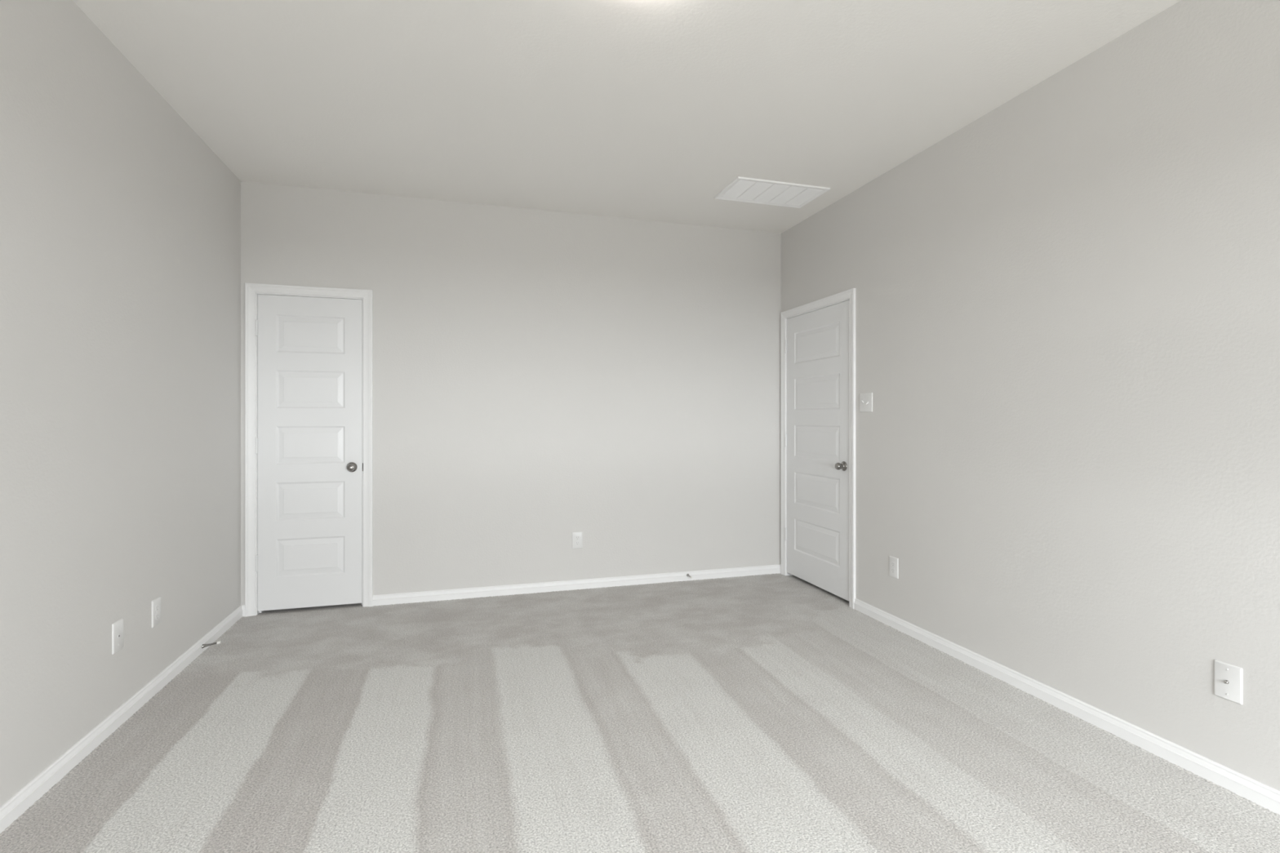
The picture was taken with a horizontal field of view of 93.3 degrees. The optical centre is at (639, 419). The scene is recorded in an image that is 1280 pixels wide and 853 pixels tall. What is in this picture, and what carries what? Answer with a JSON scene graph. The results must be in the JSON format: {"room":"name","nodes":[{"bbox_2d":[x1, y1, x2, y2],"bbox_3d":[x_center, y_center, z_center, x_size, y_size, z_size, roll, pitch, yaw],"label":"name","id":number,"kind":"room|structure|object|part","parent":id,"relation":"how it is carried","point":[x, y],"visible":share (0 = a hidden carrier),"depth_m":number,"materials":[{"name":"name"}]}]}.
{"room":"empty bedroom","nodes":[
{"label":"empty bedroom","id":0,"kind":"room"},
{"bbox_2d":[0,0,240,806],"bbox_3d":[-1.696,-0.100,0.733,0.160,2.803,6.363,0,0,-16],"label":"wall","id":1,"kind":"structure","parent":0,"point":[120,225],"depth_m":2.32,"materials":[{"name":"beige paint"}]},
{"bbox_2d":[111,617,123,654],"bbox_3d":[-2.112,0.877,2.446,0.007,0.122,0.078,0,0,-16],"label":"cable plate","id":2,"kind":"object","parent":1,"relation":"attached to","point":[117,627],"visible":1,"depth_m":2.44,"materials":[{"name":"white plastic"}]},
{"bbox_2d":[0,604,242,833],"bbox_3d":[-1.611,1.212,0.758,0.015,0.081,6.363,0,0,-16],"label":"baseboard","id":3,"kind":"structure","parent":1,"relation":"attached to","point":[15,806],"depth_m":2.30,"materials":[{"name":"white wood"}]},
{"bbox_2d":[151,596,160,627],"bbox_3d":[-2.202,0.878,2.753,0.007,0.122,0.078,0,0,-16],"label":"wall outlet","id":4,"kind":"object","parent":1,"relation":"attached to","point":[156,603],"visible":1,"depth_m":2.74,"materials":[{"name":"white plastic"}]},
{"bbox_2d":[155,613,159,620],"bbox_3d":[-2.200,0.897,2.753,0.002,0.029,0.034,0,0,-16],"label":"receptacle","id":5,"kind":"object","parent":4,"relation":"attached to","point":[157,615],"depth_m":2.75,"materials":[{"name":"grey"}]},
{"bbox_2d":[155,604,159,611],"bbox_3d":[-2.200,0.859,2.753,0.002,0.029,0.034,0,0,-16],"label":"receptacle","id":6,"kind":"object","parent":4,"relation":"attached to","point":[157,606],"depth_m":2.75,"materials":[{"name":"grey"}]},
{"bbox_2d":[201,640,221,648],"bbox_3d":[-2.287,1.202,3.224,0.084,0.032,0.022,0,0,-16],"label":"door stop","id":7,"kind":"object","parent":1,"relation":"attached to","point":[203,646],"visible":1,"depth_m":3.22,"materials":[{"name":"grey metal"}]},
{"bbox_3d":[-2.293,1.205,3.222,0.070,0.027,0.022,0,0,-16],"label":"rod","id":8,"kind":"part","parent":7,"relation":"part of","materials":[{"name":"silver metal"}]},
{"bbox_2d":[240,181,781,604],"bbox_3d":[-0.711,-0.100,4.422,4.130,2.803,0.160,0,0,-16],"label":"wall","id":9,"kind":"structure","parent":0,"point":[540,378],"depth_m":4.35,"materials":[{"name":"beige paint"}]},
{"bbox_2d":[255,294,362,611],"bbox_3d":[-2.136,0.212,3.906,0.620,2.013,0.100,0,0,-16],"label":"door","id":10,"kind":"structure","parent":9,"relation":"in","point":[308,442],"depth_m":3.92,"materials":[{"name":"white paint"}]},
{"bbox_3d":[-1.899,0.316,3.977,0.066,0.066,0.028,0,0,-16],"label":"knob","id":11,"kind":"part","parent":10,"relation":"part of","materials":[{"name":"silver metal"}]},
{"bbox_2d":[244,282,373,617],"bbox_3d":[-2.150,0.196,3.971,0.740,2.111,0.142,0,0,-16],"label":"door frame","id":12,"kind":"structure","parent":9,"relation":"attached to","point":[252,291],"depth_m":3.86,"materials":[{"name":"white wood"}]},
{"bbox_2d":[241,564,780,616],"bbox_3d":[-0.686,1.212,4.338,3.810,0.081,0.015,0,0,-16],"label":"baseboard","id":13,"kind":"structure","parent":9,"relation":"attached to","point":[542,587],"depth_m":4.37,"materials":[{"name":"white wood"}]},
{"bbox_2d":[572,531,582,548],"bbox_3d":[-0.457,0.883,4.410,0.078,0.122,0.007,0,0,-16],"label":"wall outlet","id":14,"kind":"object","parent":9,"relation":"attached to","point":[577,537],"visible":1,"depth_m":4.41,"materials":[{"name":"white plastic"}]},
{"bbox_2d":[72,0,1181,233],"bbox_3d":[0.209,-1.561,1.293,4.130,0.120,6.683,0,0,-16],"label":"ceiling","id":15,"kind":"structure","parent":0,"point":[649,110],"depth_m":2.68,"materials":[{"name":"beige paint"}]},
{"bbox_2d":[714,176,830,208],"bbox_3d":[0.868,-1.495,3.999,0.654,0.011,0.368,0,0,-16],"label":"ceiling vent","id":16,"kind":"object","parent":15,"relation":"in","point":[745,189],"visible":1,"depth_m":3.98,"materials":[{"name":"white metal"}]},
{"bbox_2d":[0,573,1279,852],"bbox_3d":[0.251,1.268,1.370,3.936,0.059,6.489,0,0,-16],"label":"floor","id":17,"kind":"structure","parent":0,"point":[767,713],"depth_m":2.25,"materials":[{"name":"carpet"}]},
{"bbox_2d":[781,0,1279,791],"bbox_3d":[2.113,-0.100,1.853,0.160,2.803,6.363,0,0,-16],"label":"wall","id":18,"kind":"structure","parent":0,"point":[1068,300],"depth_m":2.46,"materials":[{"name":"beige paint"}]},
{"bbox_2d":[784,300,848,600],"bbox_3d":[1.265,0.209,4.407,0.100,2.007,0.823,0,0,-16],"label":"door","id":19,"kind":"structure","parent":18,"relation":"in","point":[816,345],"depth_m":4.36,"materials":[{"name":"white paint"}]},
{"bbox_3d":[1.365,0.316,4.073,0.028,0.066,0.066,0,0,-16],"label":"knob","id":20,"kind":"part","parent":19,"relation":"part of","materials":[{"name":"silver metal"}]},
{"bbox_2d":[780,288,855,608],"bbox_3d":[1.331,0.196,4.421,0.142,2.111,0.943,0,0,-16],"label":"door frame","id":21,"kind":"structure","parent":18,"relation":"attached to","point":[849,295],"depth_m":4.11,"materials":[{"name":"white wood"}]},
{"bbox_2d":[859,392,872,412],"bbox_3d":[1.433,-0.108,3.846,0.020,0.122,0.124,0,0,-16],"label":"light switch","id":22,"kind":"object","parent":18,"relation":"attached to","point":[865,398],"visible":1,"depth_m":3.84,"materials":[{"name":"white plastic"}]},
{"bbox_2d":[888,555,898,578],"bbox_3d":[1.511,0.882,3.603,0.007,0.122,0.078,0,0,-16],"label":"wall outlet","id":23,"kind":"object","parent":18,"relation":"attached to","point":[893,562],"visible":1,"depth_m":3.60,"materials":[{"name":"white plastic"}]},
{"bbox_2d":[853,598,1279,814],"bbox_3d":[2.029,1.212,1.828,0.015,0.081,6.363,0,0,-16],"label":"baseboard","id":24,"kind":"structure","parent":18,"relation":"attached to","point":[1265,796],"depth_m":2.42,"materials":[{"name":"white wood"}]},
{"bbox_2d":[1213,659,1242,705],"bbox_3d":[1.970,0.882,2.028,0.016,0.122,0.078,0,0,-16],"label":"plate","id":25,"kind":"object","parent":18,"relation":"attached to","point":[1228,678],"visible":1,"depth_m":2.02,"materials":[{"name":"white plastic"}]}
]}

